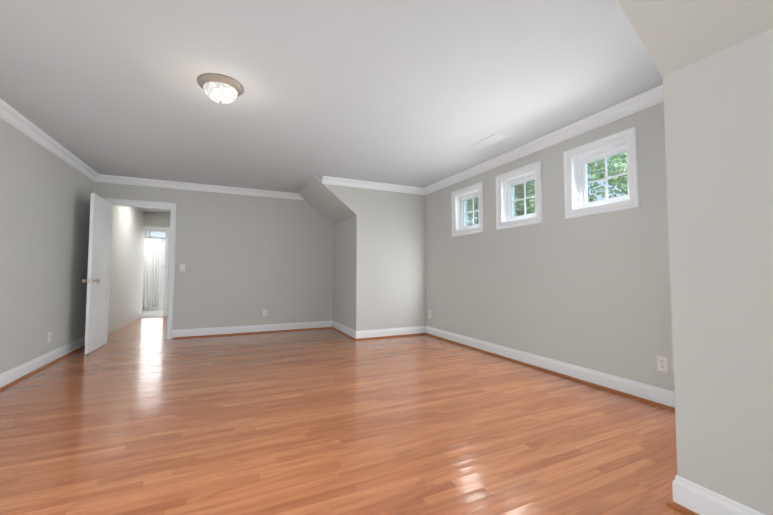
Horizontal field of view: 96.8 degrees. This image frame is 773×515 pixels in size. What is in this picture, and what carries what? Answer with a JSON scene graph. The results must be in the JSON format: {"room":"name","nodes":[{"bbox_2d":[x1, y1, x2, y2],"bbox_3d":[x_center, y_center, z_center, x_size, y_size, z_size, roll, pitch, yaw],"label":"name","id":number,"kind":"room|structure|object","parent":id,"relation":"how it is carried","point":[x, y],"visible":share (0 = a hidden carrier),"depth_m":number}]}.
{"room":"empty bedroom","nodes":[
{"label":"empty bedroom","id":0,"kind":"room"},
{"bbox_2d":[0,118,144,373],"bbox_3d":[-3.481,-0.063,3.131,0.120,2.440,10.840,1,-3,-25],"label":"wall","id":1,"kind":"structure","parent":0,"point":[45,196],"depth_m":3.76},
{"bbox_2d":[0,345,84,390],"bbox_3d":[-2.700,1.079,1.597,0.022,0.021,7.227,1,-3,-25],"label":"trim","id":2,"kind":"structure","parent":1,"relation":"attached to","point":[33,372],"depth_m":3.55},
{"bbox_2d":[0,336,84,387],"bbox_3d":[-2.706,1.022,1.596,0.036,0.135,7.255,1,-3,-25],"label":"baseboard","id":3,"kind":"structure","parent":1,"relation":"attached to","point":[13,374],"depth_m":3.56},
{"bbox_2d":[48,332,50,342],"bbox_3d":[-3.749,0.889,3.820,0.008,0.114,0.070,1,-3,-25],"label":"electrical outlet","id":4,"kind":"object","parent":1,"relation":"attached to","point":[49,337],"visible":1,"depth_m":3.81},
{"bbox_2d":[0,98,99,181],"bbox_3d":[-2.688,-1.298,1.709,0.078,0.100,7.255,1,-3,-25],"label":"crown molding","id":5,"kind":"structure","parent":1,"relation":"attached to","point":[13,117],"depth_m":3.51},
{"bbox_2d":[142,311,162,315],"bbox_3d":[-5.853,1.491,9.165,1.950,0.120,2.340,1,-3,-25],"label":"floor","id":6,"kind":"structure","parent":0,"point":[149,313],"depth_m":8.62},
{"bbox_2d":[142,293,163,310],"bbox_3d":[-6.099,1.240,9.707,1.538,0.430,0.758,1,-3,-25],"label":"bathtub","id":7,"kind":"object","parent":6,"relation":"on","point":[161,301],"visible":0.02,"depth_m":9.28},
{"bbox_2d":[144,212,169,307],"bbox_3d":[-5.552,0.660,8.051,1.270,3.440,0.120,1,-3,-25],"label":"wall","id":8,"kind":"structure","parent":0,"point":[157,219],"depth_m":8.11},
{"bbox_2d":[144,226,169,315],"bbox_3d":[-5.622,0.323,8.034,0.897,2.111,0.168,1,-3,-25],"label":"door frame","id":9,"kind":"structure","parent":8,"relation":"attached to","point":[167,236],"depth_m":8.13},
{"bbox_2d":[93,182,332,329],"bbox_3d":[-2.818,0.551,5.634,4.195,3.440,0.120,1,-3,-25],"label":"wall","id":10,"kind":"structure","parent":0,"point":[246,260],"depth_m":5.79},
{"bbox_2d":[82,193,111,353],"bbox_3d":[-3.897,0.206,4.662,0.179,2.022,0.771,1,-3,-25],"label":"door leaf","id":11,"kind":"structure","parent":10,"relation":"in","point":[98,283],"depth_m":4.56},
{"bbox_2d":[103,198,176,338],"bbox_3d":[-3.750,0.196,5.218,0.922,2.111,0.168,1,-3,-25],"label":"door frame","id":12,"kind":"structure","parent":10,"relation":"attached to","point":[150,204],"depth_m":5.31},
{"bbox_2d":[180,264,184,270],"bbox_3d":[-3.209,0.160,5.395,0.070,0.114,0.016,1,-3,-25],"label":"light switch","id":13,"kind":"object","parent":10,"relation":"attached to","point":[182,267],"visible":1,"depth_m":5.40},
{"bbox_2d":[96,174,303,199],"bbox_3d":[-2.816,-1.122,5.601,2.940,0.100,0.078,1,-3,-25],"label":"crown molding","id":14,"kind":"structure","parent":10,"relation":"attached to","point":[103,178],"depth_m":5.48},
{"bbox_2d":[173,327,330,338],"bbox_3d":[-2.150,1.270,5.820,2.530,0.021,0.019,1,-3,-25],"label":"trim","id":15,"kind":"structure","parent":10,"relation":"attached to","point":[321,327],"depth_m":5.74},
{"bbox_2d":[173,320,331,336],"bbox_3d":[-2.150,1.213,5.840,2.544,0.135,0.014,1,-3,-25],"label":"baseboard","id":16,"kind":"structure","parent":10,"relation":"attached to","point":[316,324],"depth_m":5.76},
{"bbox_2d":[299,178,353,224],"bbox_3d":[-1.045,-0.976,5.818,0.881,0.679,1.162,1,-3,-25],"label":"wall","id":17,"kind":"structure","parent":0,"point":[315,195],"depth_m":5.74},
{"bbox_2d":[0,0,662,213],"bbox_3d":[-1.999,-1.254,5.130,5.750,0.120,13.120,1,-3,-25],"label":"ceiling","id":18,"kind":"structure","parent":0,"point":[420,93],"depth_m":2.54},
{"bbox_2d":[197,73,243,103],"bbox_3d":[-1.256,-1.236,2.603,0.322,0.144,0.322,1,-3,-25],"label":"flush-mount ceiling light","id":19,"kind":"object","parent":18,"relation":"attached to","point":[221,89],"visible":1,"depth_m":2.53},
{"bbox_2d":[470,134,507,149],"bbox_3d":[1.110,-1.253,3.737,0.198,0.008,0.418,1,-3,-25],"label":"ceiling vent","id":20,"kind":"object","parent":18,"relation":"in","point":[489,141],"visible":1,"depth_m":3.71},
{"bbox_2d":[0,316,683,514],"bbox_3d":[-1.507,1.256,3.954,5.750,0.120,10.780,1,-3,-25],"label":"floor","id":21,"kind":"structure","parent":0,"point":[142,416],"depth_m":2.17},
{"bbox_2d":[333,216,353,329],"bbox_3d":[-0.700,0.327,5.920,0.120,1.914,1.162,1,-3,-25],"label":"wall","id":22,"kind":"structure","parent":0,"point":[343,272],"depth_m":5.83},
{"bbox_2d":[331,327,356,339],"bbox_3d":[-0.735,1.267,5.754,0.019,0.021,1.274,1,-3,-25],"label":"trim","id":23,"kind":"structure","parent":22,"relation":"attached to","point":[331,327],"depth_m":5.72},
{"bbox_2d":[332,320,359,338],"bbox_3d":[-0.728,1.211,5.779,0.014,0.135,1.271,1,-3,-25],"label":"baseboard","id":24,"kind":"structure","parent":22,"relation":"attached to","point":[355,334],"depth_m":5.60},
{"bbox_2d":[313,176,425,330],"bbox_3d":[-0.227,0.042,5.445,1.902,2.440,0.120,1,-3,-25],"label":"wall","id":25,"kind":"structure","parent":0,"point":[389,260],"depth_m":5.49},
{"bbox_2d":[322,176,423,194],"bbox_3d":[-0.182,-1.131,5.410,1.680,0.100,0.078,1,-3,-25],"label":"crown molding","id":26,"kind":"structure","parent":25,"relation":"attached to","point":[329,180],"depth_m":5.38},
{"bbox_2d":[357,333,424,339],"bbox_3d":[0.090,1.253,5.445,1.200,0.021,0.019,1,-3,-25],"label":"trim","id":27,"kind":"structure","parent":25,"relation":"attached to","point":[417,333],"depth_m":5.42},
{"bbox_2d":[360,326,423,337],"bbox_3d":[0.095,1.197,5.468,1.170,0.135,0.014,1,-3,-25],"label":"baseboard","id":28,"kind":"structure","parent":25,"relation":"attached to","point":[417,329],"depth_m":5.45},
{"bbox_2d":[425,102,673,390],"bbox_3d":[1.598,-0.025,3.961,0.160,2.440,4.351,1,-3,-25],"label":"wall","id":29,"kind":"structure","parent":0,"point":[592,292],"depth_m":3.37},
{"bbox_2d":[451,182,482,236],"bbox_3d":[1.195,-0.651,4.842,0.195,0.666,0.666,1,-3,-25],"label":"window unit","id":30,"kind":"structure","parent":29,"relation":"in","point":[469,217],"depth_m":4.91},
{"bbox_2d":[496,161,541,229],"bbox_3d":[1.586,-0.689,3.999,0.195,0.666,0.666,1,-3,-25],"label":"window unit","id":31,"kind":"structure","parent":29,"relation":"in","point":[519,191],"depth_m":4.05},
{"bbox_2d":[424,84,663,194],"bbox_3d":[1.490,-1.196,3.964,0.078,0.100,4.111,1,-3,-25],"label":"crown molding","id":32,"kind":"structure","parent":29,"relation":"attached to","point":[654,96],"depth_m":3.38},
{"bbox_2d":[424,326,674,407],"bbox_3d":[1.519,1.125,3.873,0.014,0.135,4.111,1,-3,-25],"label":"baseboard","id":33,"kind":"structure","parent":29,"relation":"attached to","point":[656,394],"depth_m":3.29},
{"bbox_2d":[425,333,674,410],"bbox_3d":[1.504,1.181,3.863,0.019,0.021,4.083,1,-3,-25],"label":"trim","id":34,"kind":"structure","parent":29,"relation":"attached to","point":[546,370],"depth_m":3.26},
{"bbox_2d":[563,126,639,218],"bbox_3d":[1.985,-0.728,3.138,0.195,0.666,0.666,1,-3,-25],"label":"window unit","id":35,"kind":"structure","parent":29,"relation":"in","point":[583,180],"depth_m":3.15},
{"bbox_2d":[657,355,667,372],"bbox_3d":[2.107,0.813,2.622,0.008,0.114,0.070,1,-3,-25],"label":"outlet","id":36,"kind":"object","parent":29,"relation":"attached to","point":[662,363],"visible":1,"depth_m":2.62},
{"bbox_2d":[617,0,712,490],"bbox_3d":[1.552,-0.131,1.610,1.902,2.440,0.120,1,-3,-25],"label":"wall","id":37,"kind":"structure","parent":0,"point":[653,25],"depth_m":1.48},
{"bbox_2d":[661,0,772,62],"bbox_3d":[1.395,-1.213,0.559,0.881,0.679,1.742,1,-3,-25],"label":"wall","id":38,"kind":"structure","parent":0,"point":[706,28],"depth_m":1.33},
{"bbox_2d":[695,28,772,514],"bbox_3d":[1.741,0.089,0.660,0.120,1.914,1.742,1,-3,-25],"label":"wall","id":39,"kind":"structure","parent":0,"point":[734,90],"depth_m":1.33},
{"bbox_2d":[666,499,698,514],"bbox_3d":[1.623,1.037,0.672,0.019,0.021,1.851,1,-3,-25],"label":"trim","id":40,"kind":"structure","parent":39,"relation":"attached to","point":[678,507],"depth_m":1.46},
{"bbox_2d":[672,475,764,514],"bbox_3d":[1.645,0.980,0.666,0.014,0.135,1.846,1,-3,-25],"label":"baseboard","id":41,"kind":"structure","parent":39,"relation":"attached to","point":[695,497],"depth_m":1.40},
{"bbox_3d":[-6.295,0.255,10.174,1.790,2.440,0.160,1,-3,-25],"label":"wall","id":42,"kind":"structure","parent":0,"visible":0},
{"bbox_2d":[146,230,165,240],"bbox_3d":[-6.560,-0.676,10.063,0.804,0.364,0.154,1,-3,-25],"label":"window unit","id":43,"kind":"structure","parent":42,"relation":"in","point":[150,234],"depth_m":9.98},
{"bbox_2d":[159,242,164,292],"bbox_3d":[-6.101,0.278,9.755,1.548,1.483,0.759,1,-3,-25],"label":"shower surround","id":44,"kind":"object","parent":42,"relation":"attached to","point":[162,270],"depth_m":9.97},
{"bbox_3d":[-6.607,0.196,8.863,0.120,2.440,2.200,1,-3,-25],"label":"wall","id":45,"kind":"structure","parent":0,"visible":0},
{"bbox_3d":[-5.914,-0.510,9.387,1.549,0.057,0.056,1,-3,-25],"label":"shower curtain rod","id":46,"kind":"object","parent":45,"relation":"attached to","visible":0},
{"bbox_2d":[143,239,160,307],"bbox_3d":[-6.347,0.419,9.143,0.535,1.820,0.091,1,-3,-25],"label":"shower curtain","id":47,"kind":"object","parent":46,"relation":"hanging from","point":[152,255],"visible":0.73,"depth_m":9.18},
{"label":"outside","id":48,"kind":"structure","parent":0,"visible":0},
{"bbox_3d":[9.234,4.693,12.678,90.000,0.200,75.000,1,-3,-25],"label":"lawn","id":49,"kind":"structure","parent":48,"visible":0},
{"bbox_2d":[527,152,627,213],"bbox_3d":[3.929,-1.045,9.811,6.934,11.030,6.888,1,-3,-25],"label":"tree","id":50,"kind":"object","parent":49,"relation":"on","point":[621,167],"depth_m":7.91}
]}

